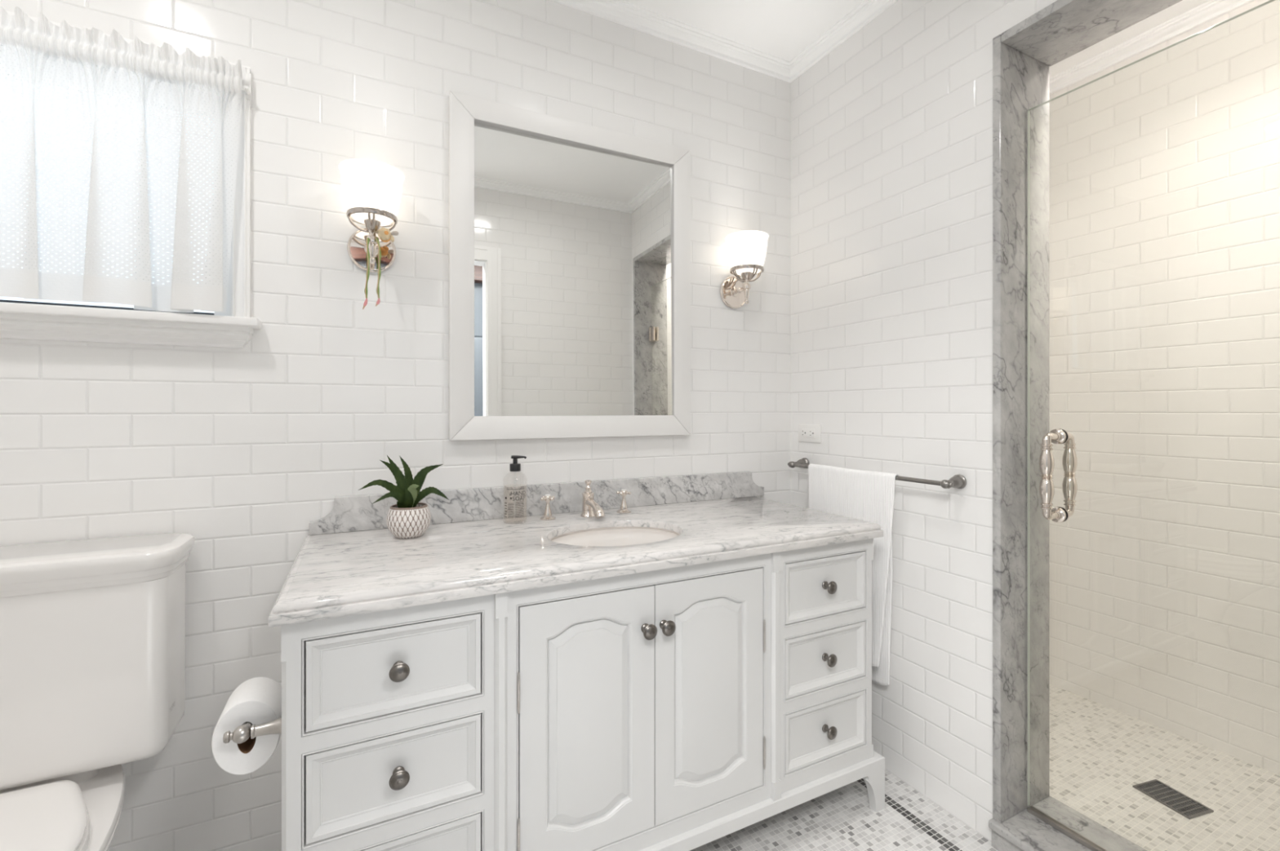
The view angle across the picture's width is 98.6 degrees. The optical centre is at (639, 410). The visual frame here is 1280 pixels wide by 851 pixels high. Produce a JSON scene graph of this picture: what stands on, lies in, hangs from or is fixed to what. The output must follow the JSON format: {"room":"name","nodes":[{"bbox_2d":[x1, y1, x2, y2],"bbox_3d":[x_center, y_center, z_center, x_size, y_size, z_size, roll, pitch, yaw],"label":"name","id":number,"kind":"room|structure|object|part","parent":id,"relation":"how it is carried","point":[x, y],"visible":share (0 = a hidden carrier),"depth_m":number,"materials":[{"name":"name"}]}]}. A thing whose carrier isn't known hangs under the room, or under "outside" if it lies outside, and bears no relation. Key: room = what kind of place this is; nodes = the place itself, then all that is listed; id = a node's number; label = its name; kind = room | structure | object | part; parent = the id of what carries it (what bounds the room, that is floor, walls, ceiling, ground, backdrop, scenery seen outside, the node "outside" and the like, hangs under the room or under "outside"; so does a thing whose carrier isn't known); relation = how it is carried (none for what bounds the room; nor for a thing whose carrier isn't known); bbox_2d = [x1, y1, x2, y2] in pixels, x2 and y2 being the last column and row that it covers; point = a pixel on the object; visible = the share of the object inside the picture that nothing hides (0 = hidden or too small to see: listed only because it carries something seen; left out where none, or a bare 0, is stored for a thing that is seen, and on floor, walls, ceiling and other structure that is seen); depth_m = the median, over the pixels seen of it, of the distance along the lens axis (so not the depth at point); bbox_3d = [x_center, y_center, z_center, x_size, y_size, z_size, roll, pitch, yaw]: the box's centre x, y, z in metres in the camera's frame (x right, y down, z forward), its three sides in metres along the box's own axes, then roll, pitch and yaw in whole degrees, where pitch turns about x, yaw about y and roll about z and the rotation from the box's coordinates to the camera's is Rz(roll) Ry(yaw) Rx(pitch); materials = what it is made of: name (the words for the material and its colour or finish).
{"room":"bathroom","nodes":[
{"label":"bathroom","id":0,"kind":"room"},
{"bbox_2d":[0,0,790,850],"bbox_3d":[-0.189,-0.088,1.889,3.940,2.530,0.140,0,0,-27],"label":"wall","id":1,"kind":"structure","parent":0,"point":[237,451],"depth_m":1.47,"materials":[{"name":"tile"}]},
{"bbox_2d":[0,10,262,348],"bbox_3d":[-1.396,-0.512,1.243,0.913,0.712,0.194,0,0,-27],"label":"window","id":2,"kind":"structure","parent":1,"relation":"in","point":[233,328],"depth_m":1.31,"materials":[{"name":"white paint"}]},
{"bbox_3d":[-1.416,-0.241,1.296,0.674,0.025,0.016,0,0,-27],"label":"rail","id":3,"kind":"part","parent":2,"relation":"part of","materials":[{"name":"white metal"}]},
{"bbox_3d":[-1.383,-0.192,1.218,0.913,0.072,0.139,0,0,-27],"label":"sill","id":4,"kind":"part","parent":2,"relation":"part of","materials":[{"name":"white paint"}]},
{"bbox_2d":[241,72,251,100],"bbox_3d":[-1.356,-0.817,1.193,0.845,0.066,0.027,0,0,-27],"label":"curtain rod","id":5,"kind":"object","parent":2,"relation":"attached to","point":[247,88],"visible":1,"depth_m":1.39,"materials":[{"name":"white plastic"}]},
{"bbox_2d":[0,5,242,312],"bbox_3d":[-1.347,-0.547,1.174,0.818,0.628,0.047,0,0,-27],"label":"curtain","id":6,"kind":"object","parent":5,"relation":"hanging from","point":[181,293],"visible":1,"depth_m":1.25,"materials":[{"name":"white fabric"}]},
{"bbox_2d":[338,159,404,272],"bbox_3d":[-0.709,-0.506,1.459,0.157,0.248,0.161,0,0,-27],"label":"wall sconce","id":7,"kind":"object","parent":1,"relation":"attached to","point":[372,190],"visible":0.94,"depth_m":1.42,"materials":[{"name":"white glass"}]},
{"bbox_3d":[-0.726,-0.445,1.493,0.040,0.040,0.069,0,0,-27],"label":"arm","id":8,"kind":"part","parent":7,"relation":"part of","materials":[{"name":"silver metal"}]},
{"bbox_3d":[-0.708,-0.564,1.458,0.157,0.132,0.157,0,0,-27],"label":"lamp shade","id":9,"kind":"part","parent":7,"relation":"part of","materials":[{"name":"white glass"}]},
{"bbox_3d":[-0.708,-0.430,1.458,0.029,0.087,0.029,0,0,-27],"label":"stem","id":10,"kind":"part","parent":7,"relation":"part of","materials":[{"name":"silver metal"}]},
{"bbox_2d":[362,227,398,309],"bbox_3d":[-0.684,-0.372,1.453,0.078,0.218,0.046,0,0,-43],"label":"dried flower","id":11,"kind":"object","parent":7,"relation":"hanging from","point":[384,234],"visible":1,"depth_m":1.45,"materials":[{"name":"beige plant"}]},
{"bbox_2d":[309,471,764,535],"bbox_3d":[-0.200,0.282,1.792,1.506,0.095,0.020,0,0,-27],"label":"backsplash","id":12,"kind":"structure","parent":1,"relation":"attached to","point":[350,513],"depth_m":1.72,"materials":[{"name":"stone"}]},
{"bbox_2d":[448,90,690,440],"bbox_3d":[-0.192,-0.419,1.791,0.816,1.014,0.029,0,0,-27],"label":"wall mirror","id":13,"kind":"object","parent":1,"relation":"attached to","point":[570,241],"visible":1,"depth_m":1.76,"materials":[{"name":"white paint"}]},
{"bbox_2d":[474,122,672,416],"bbox_3d":[-0.192,-0.421,1.794,0.685,0.883,0.011,0,0,-26],"label":"mirror glass","id":14,"kind":"object","parent":13,"relation":"on","point":[573,235],"depth_m":1.77,"materials":[{"name":"silver mirror"}]},
{"bbox_2d":[550,0,897,83],"bbox_3d":[-0.261,-1.332,0.894,2.720,0.043,1.575,0,0,-27],"label":"trim","id":15,"kind":"structure","parent":1,"relation":"attached to","point":[621,12],"depth_m":1.95,"materials":[{"name":"paint"}]},
{"bbox_2d":[720,230,768,308],"bbox_3d":[0.388,-0.506,2.009,0.157,0.248,0.161,0,0,-27],"label":"wall sconce","id":16,"kind":"object","parent":1,"relation":"attached to","point":[746,250],"visible":1,"depth_m":1.97,"materials":[{"name":"white glass"}]},
{"bbox_3d":[0.371,-0.445,2.042,0.040,0.040,0.069,0,0,-27],"label":"arm","id":17,"kind":"part","parent":16,"relation":"part of","materials":[{"name":"silver metal"}]},
{"bbox_3d":[0.389,-0.430,2.007,0.029,0.087,0.029,0,0,-27],"label":"stem","id":18,"kind":"part","parent":16,"relation":"part of","materials":[{"name":"silver metal"}]},
{"bbox_3d":[0.389,-0.564,2.007,0.157,0.132,0.157,0,0,-27],"label":"lamp shade","id":19,"kind":"part","parent":16,"relation":"part of","materials":[{"name":"white glass"}]},
{"bbox_2d":[386,502,431,538],"bbox_3d":[-0.602,0.288,1.436,0.108,0.082,0.108,0,0,-27],"label":"pot","id":20,"kind":"object","parent":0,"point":[403,520],"depth_m":1.40,"materials":[{"name":"white ceramic"}]},
{"bbox_2d":[689,768,997,850],"bbox_3d":[-0.238,1.217,0.849,2.720,0.080,1.675,0,0,-27],"label":"floor","id":21,"kind":"structure","parent":0,"point":[842,819],"depth_m":1.55,"materials":[{"name":"tile"}]},
{"bbox_2d":[0,533,194,850],"bbox_3d":[-1.153,0.736,0.921,0.518,0.881,0.707,0,0,-27],"label":"toilet","id":22,"kind":"object","parent":21,"relation":"on","point":[92,632],"visible":1,"depth_m":1.11,"materials":[{"name":"white ceramic"}]},
{"bbox_3d":[-1.112,0.741,0.840,0.366,0.023,0.494,0,0,-27],"label":"seat lid","id":23,"kind":"part","parent":22,"relation":"part of","materials":[{"name":"white ceramic"}]},
{"bbox_3d":[-1.111,0.765,0.838,0.376,0.022,0.499,0,0,-27],"label":"seat","id":24,"kind":"part","parent":22,"relation":"part of","materials":[{"name":"white ceramic"}]},
{"bbox_3d":[-1.263,0.549,1.143,0.480,0.380,0.188,0,0,-27],"label":"tank","id":25,"kind":"part","parent":22,"relation":"part of","materials":[{"name":"white ceramic"}]},
{"bbox_3d":[-1.262,0.327,1.139,0.518,0.063,0.219,0,0,-27],"label":"tank lid","id":26,"kind":"part","parent":22,"relation":"part of","materials":[{"name":"white ceramic"}]},
{"bbox_3d":[-1.147,0.977,0.910,0.404,0.400,0.682,0,0,-27],"label":"bowl","id":27,"kind":"part","parent":22,"relation":"part of","materials":[{"name":"white ceramic"}]},
{"bbox_2d":[280,538,884,850],"bbox_3d":[-0.087,0.773,1.526,1.538,0.807,0.591,0,0,-27],"label":"vanity cabinet","id":28,"kind":"object","parent":21,"relation":"on","point":[687,708],"visible":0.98,"depth_m":1.22,"materials":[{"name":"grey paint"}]},
{"bbox_2d":[222,717,281,743],"bbox_3d":[-0.738,0.596,1.073,0.099,0.045,0.158,0,0,-27],"label":"toilet paper holder","id":29,"kind":"object","parent":28,"relation":"attached to","point":[242,733],"visible":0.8,"depth_m":1.01,"materials":[{"name":"metal"}]},
{"bbox_2d":[211,677,281,774],"bbox_3d":[-0.762,0.616,1.081,0.107,0.139,0.104,0,0,-27],"label":"toilet paper roll","id":30,"kind":"object","parent":29,"relation":"on","point":[257,700],"visible":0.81,"depth_m":1.04,"materials":[{"name":"white paper"}]},
{"bbox_3d":[-0.694,0.596,1.032,0.056,0.045,0.045,0,0,-27],"label":"post","id":31,"kind":"part","parent":29,"relation":"part of","materials":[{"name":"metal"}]},
{"bbox_3d":[-0.464,0.494,1.058,0.305,0.161,0.020,0,0,-27],"label":"drawer","id":32,"kind":"part","parent":28,"relation":"part of","materials":[{"name":"grey paint"}]},
{"bbox_3d":[-0.464,0.696,1.058,0.305,0.158,0.020,0,0,-27],"label":"drawer","id":33,"kind":"part","parent":28,"relation":"part of","materials":[{"name":"grey paint"}]},
{"bbox_3d":[-0.456,0.492,1.042,0.036,0.036,0.035,0,0,-27],"label":"knob","id":34,"kind":"part","parent":28,"relation":"part of","materials":[{"name":"grey metal"}]},
{"bbox_3d":[-0.456,0.695,1.042,0.036,0.036,0.035,0,0,-27],"label":"knob","id":35,"kind":"part","parent":28,"relation":"part of","materials":[{"name":"grey metal"}]},
{"bbox_3d":[-0.464,0.897,1.058,0.305,0.157,0.020,0,0,-27],"label":"drawer","id":36,"kind":"part","parent":28,"relation":"part of","materials":[{"name":"grey paint"}]},
{"bbox_2d":[268,496,884,627],"bbox_3d":[-0.090,0.350,1.531,1.499,0.040,0.584,0,0,-27],"label":"countertop","id":37,"kind":"structure","parent":28,"relation":"on","point":[344,574],"depth_m":1.30,"materials":[{"name":"stone"}]},
{"bbox_2d":[358,455,448,538],"bbox_3d":[-0.612,0.223,1.431,0.214,0.213,0.108,0,0,-27],"label":"potted succulent","id":38,"kind":"object","parent":37,"relation":"on","point":[409,518],"visible":1,"depth_m":1.41,"materials":[{"name":"green plant"}]},
{"bbox_2d":[502,455,527,524],"bbox_3d":[-0.366,0.231,1.618,0.070,0.196,0.070,0,0,-27],"label":"soap dispenser","id":39,"kind":"object","parent":37,"relation":"on","point":[514,467],"visible":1,"depth_m":1.60,"materials":[{"name":"clear plastic"}]},
{"bbox_2d":[539,480,631,520],"bbox_3d":[-0.145,0.274,1.680,0.300,0.110,0.143,0,0,-27],"label":"faucet","id":40,"kind":"object","parent":37,"relation":"on","point":[590,508],"visible":1,"depth_m":1.70,"materials":[{"name":"silver metal"}]},
{"bbox_3d":[-0.279,0.294,1.666,0.049,0.070,0.048,0,0,-27],"label":"handle","id":41,"kind":"part","parent":40,"relation":"part of","materials":[{"name":"silver metal"}]},
{"bbox_3d":[-0.135,0.297,1.663,0.029,0.053,0.104,0,0,-27],"label":"spout","id":42,"kind":"part","parent":40,"relation":"part of","materials":[{"name":"silver metal"}]},
{"bbox_3d":[-0.052,0.294,1.776,0.047,0.070,0.047,0,0,-27],"label":"handle","id":43,"kind":"part","parent":40,"relation":"part of","materials":[{"name":"silver metal"}]},
{"bbox_2d":[549,527,679,546],"bbox_3d":[-0.064,0.422,1.495,0.416,0.142,0.335,0,0,-27],"label":"sink basin","id":44,"kind":"object","parent":37,"relation":"in","point":[608,536],"visible":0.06,"depth_m":1.56,"materials":[{"name":"beige ceramic"}]},
{"bbox_3d":[-0.113,0.697,1.233,0.319,0.567,0.020,0,0,-27],"label":"door","id":45,"kind":"part","parent":28,"relation":"part of","materials":[{"name":"grey paint"}]},
{"bbox_3d":[0.019,0.508,1.269,0.036,0.036,0.035,0,0,-27],"label":"knob","id":46,"kind":"part","parent":28,"relation":"part of","materials":[{"name":"grey metal"}]},
{"bbox_3d":[0.063,0.508,1.291,0.036,0.036,0.035,0,0,-27],"label":"knob","id":47,"kind":"part","parent":28,"relation":"part of","materials":[{"name":"grey metal"}]},
{"bbox_3d":[0.174,0.697,1.377,0.319,0.567,0.020,0,0,-27],"label":"door","id":48,"kind":"part","parent":28,"relation":"part of","materials":[{"name":"grey paint"}]},
{"bbox_3d":[-0.092,1.099,1.536,1.538,0.154,0.569,0,0,-27],"label":"frame","id":49,"kind":"part","parent":28,"relation":"part of","materials":[{"name":"grey paint"}]},
{"bbox_3d":[0.520,0.494,1.550,0.301,0.161,0.020,0,0,-27],"label":"drawer","id":50,"kind":"part","parent":28,"relation":"part of","materials":[{"name":"grey paint"}]},
{"bbox_3d":[0.520,0.696,1.550,0.301,0.158,0.020,0,0,-27],"label":"drawer","id":51,"kind":"part","parent":28,"relation":"part of","materials":[{"name":"grey paint"}]},
{"bbox_3d":[0.520,0.897,1.550,0.301,0.157,0.020,0,0,-27],"label":"drawer","id":52,"kind":"part","parent":28,"relation":"part of","materials":[{"name":"grey paint"}]},
{"bbox_3d":[0.528,0.492,1.535,0.036,0.036,0.035,0,0,-27],"label":"knob","id":53,"kind":"part","parent":28,"relation":"part of","materials":[{"name":"grey metal"}]},
{"bbox_3d":[0.528,0.695,1.535,0.036,0.036,0.035,0,0,-27],"label":"knob","id":54,"kind":"part","parent":28,"relation":"part of","materials":[{"name":"grey metal"}]},
{"bbox_3d":[0.528,0.895,1.535,0.036,0.036,0.035,0,0,-27],"label":"knob","id":55,"kind":"part","parent":28,"relation":"part of","materials":[{"name":"grey metal"}]},
{"bbox_2d":[622,0,1209,77],"bbox_3d":[0.186,-1.403,1.140,3.940,0.100,1.815,0,0,-27],"label":"ceiling","id":56,"kind":"structure","parent":0,"point":[782,29],"depth_m":1.91,"materials":[{"name":"paint"}]},
{"bbox_2d":[790,0,1057,841],"bbox_3d":[1.049,-0.088,1.549,0.210,2.530,1.575,0,0,-27],"label":"wall","id":57,"kind":"structure","parent":0,"point":[891,130],"depth_m":1.70,"materials":[{"name":"tile"}]},
{"bbox_2d":[798,424,821,443],"bbox_3d":[0.647,0.089,2.108,0.009,0.068,0.117,0,0,-27],"label":"wall outlet","id":58,"kind":"object","parent":57,"relation":"attached to","point":[806,433],"visible":1,"depth_m":2.10,"materials":[{"name":"white plastic"}]},
{"bbox_2d":[802,428,814,438],"bbox_3d":[0.645,0.089,2.107,0.002,0.033,0.067,0,0,-27],"label":"receptacle","id":59,"kind":"object","parent":58,"relation":"attached to","point":[806,433],"depth_m":2.11,"materials":[{"name":"white plastic"}]},
{"bbox_2d":[787,457,966,488],"bbox_3d":[0.744,0.204,1.837,0.080,0.041,0.662,0,0,-27],"label":"towel bar","id":60,"kind":"object","parent":57,"relation":"attached to","point":[959,482],"visible":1,"depth_m":1.58,"materials":[{"name":"grey metal"}]},
{"bbox_3d":[0.616,0.204,2.118,0.057,0.041,0.041,0,0,-27],"label":"post","id":61,"kind":"part","parent":60,"relation":"part of","materials":[{"name":"grey metal"}]},
{"bbox_2d":[808,464,898,685],"bbox_3d":[0.710,0.543,1.854,0.073,0.695,0.366,0,0,-27],"label":"hand towel","id":62,"kind":"object","parent":60,"relation":"hanging from","point":[860,495],"visible":0.42,"depth_m":1.76,"materials":[{"name":"white fabric"}]},
{"bbox_3d":[0.893,0.204,1.565,0.057,0.041,0.041,0,0,-27],"label":"post","id":63,"kind":"part","parent":60,"relation":"part of","materials":[{"name":"grey metal"}]},
{"bbox_2d":[992,34,1049,822],"bbox_3d":[1.060,0.049,1.528,0.234,2.105,0.022,0,0,-27],"label":"trim","id":64,"kind":"structure","parent":57,"relation":"attached to","point":[1020,82],"depth_m":1.50,"materials":[{"name":"stone"}]},
{"bbox_2d":[988,795,1147,850],"bbox_3d":[1.223,1.139,1.191,0.256,0.075,0.777,0,0,-27],"label":"shower curb","id":65,"kind":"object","parent":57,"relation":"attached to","point":[1023,832],"depth_m":1.44,"materials":[{"name":"stone"}]},
{"bbox_2d":[1000,0,1182,66],"bbox_3d":[1.218,-0.991,1.212,0.234,0.025,0.686,0,0,-27],"label":"trim","id":66,"kind":"structure","parent":57,"relation":"attached to","point":[1062,29],"depth_m":1.40,"materials":[{"name":"stone"}]},
{"bbox_2d":[1026,0,1275,850],"bbox_3d":[1.223,0.138,1.213,0.142,1.928,0.683,0,0,-27],"label":"shower door","id":67,"kind":"structure","parent":57,"relation":"attached to","point":[1069,461],"depth_m":1.45,"materials":[{"name":"clear glass"}]},
{"bbox_3d":[1.069,0.173,1.435,0.066,0.246,0.040,0,0,-27],"label":"pull handle","id":68,"kind":"part","parent":67,"relation":"part of","materials":[{"name":"silver metal"}]},
{"bbox_2d":[1057,506,1067,521],"bbox_3d":[1.103,0.276,1.452,0.011,0.039,0.039,0,0,-27],"label":"washer","id":69,"kind":"object","parent":67,"relation":"in","point":[1062,513],"depth_m":1.44,"materials":[{"name":"silver metal"}]},
{"bbox_2d":[1060,429,1067,444],"bbox_3d":[1.103,0.070,1.452,0.011,0.039,0.039,0,0,-27],"label":"washer","id":70,"kind":"object","parent":67,"relation":"in","point":[1064,434],"depth_m":1.44,"materials":[{"name":"silver metal"}]},
{"bbox_3d":[1.137,0.173,1.469,0.066,0.246,0.040,0,0,-27],"label":"pull handle","id":71,"kind":"part","parent":67,"relation":"part of","materials":[{"name":"silver metal"}]},
{"bbox_2d":[1049,0,1279,775],"bbox_3d":[1.935,-0.088,1.937,0.100,2.530,1.675,0,0,-27],"label":"wall","id":72,"kind":"structure","parent":0,"point":[1165,166],"depth_m":1.94,"materials":[{"name":"tile"}]},
{"bbox_2d":[1049,0,1255,94],"bbox_3d":[1.505,-1.332,1.778,0.810,0.043,1.575,0,0,-27],"label":"trim","id":73,"kind":"structure","parent":72,"relation":"attached to","point":[1211,10],"depth_m":1.98,"materials":[{"name":"paint"}]},
{"bbox_2d":[1049,684,1279,850],"bbox_3d":[1.505,1.197,1.778,0.810,0.120,1.575,0,0,-27],"label":"floor","id":74,"kind":"structure","parent":0,"point":[1098,752],"depth_m":1.68,"materials":[{"name":"tile"}]},
{"bbox_2d":[1132,779,1213,819],"bbox_3d":[1.554,1.135,1.609,0.102,0.004,0.138,0,0,-17],"label":"shower drain","id":75,"kind":"object","parent":74,"relation":"on","point":[1184,806],"visible":1,"depth_m":1.60,"materials":[{"name":"grey metal"}]}
]}

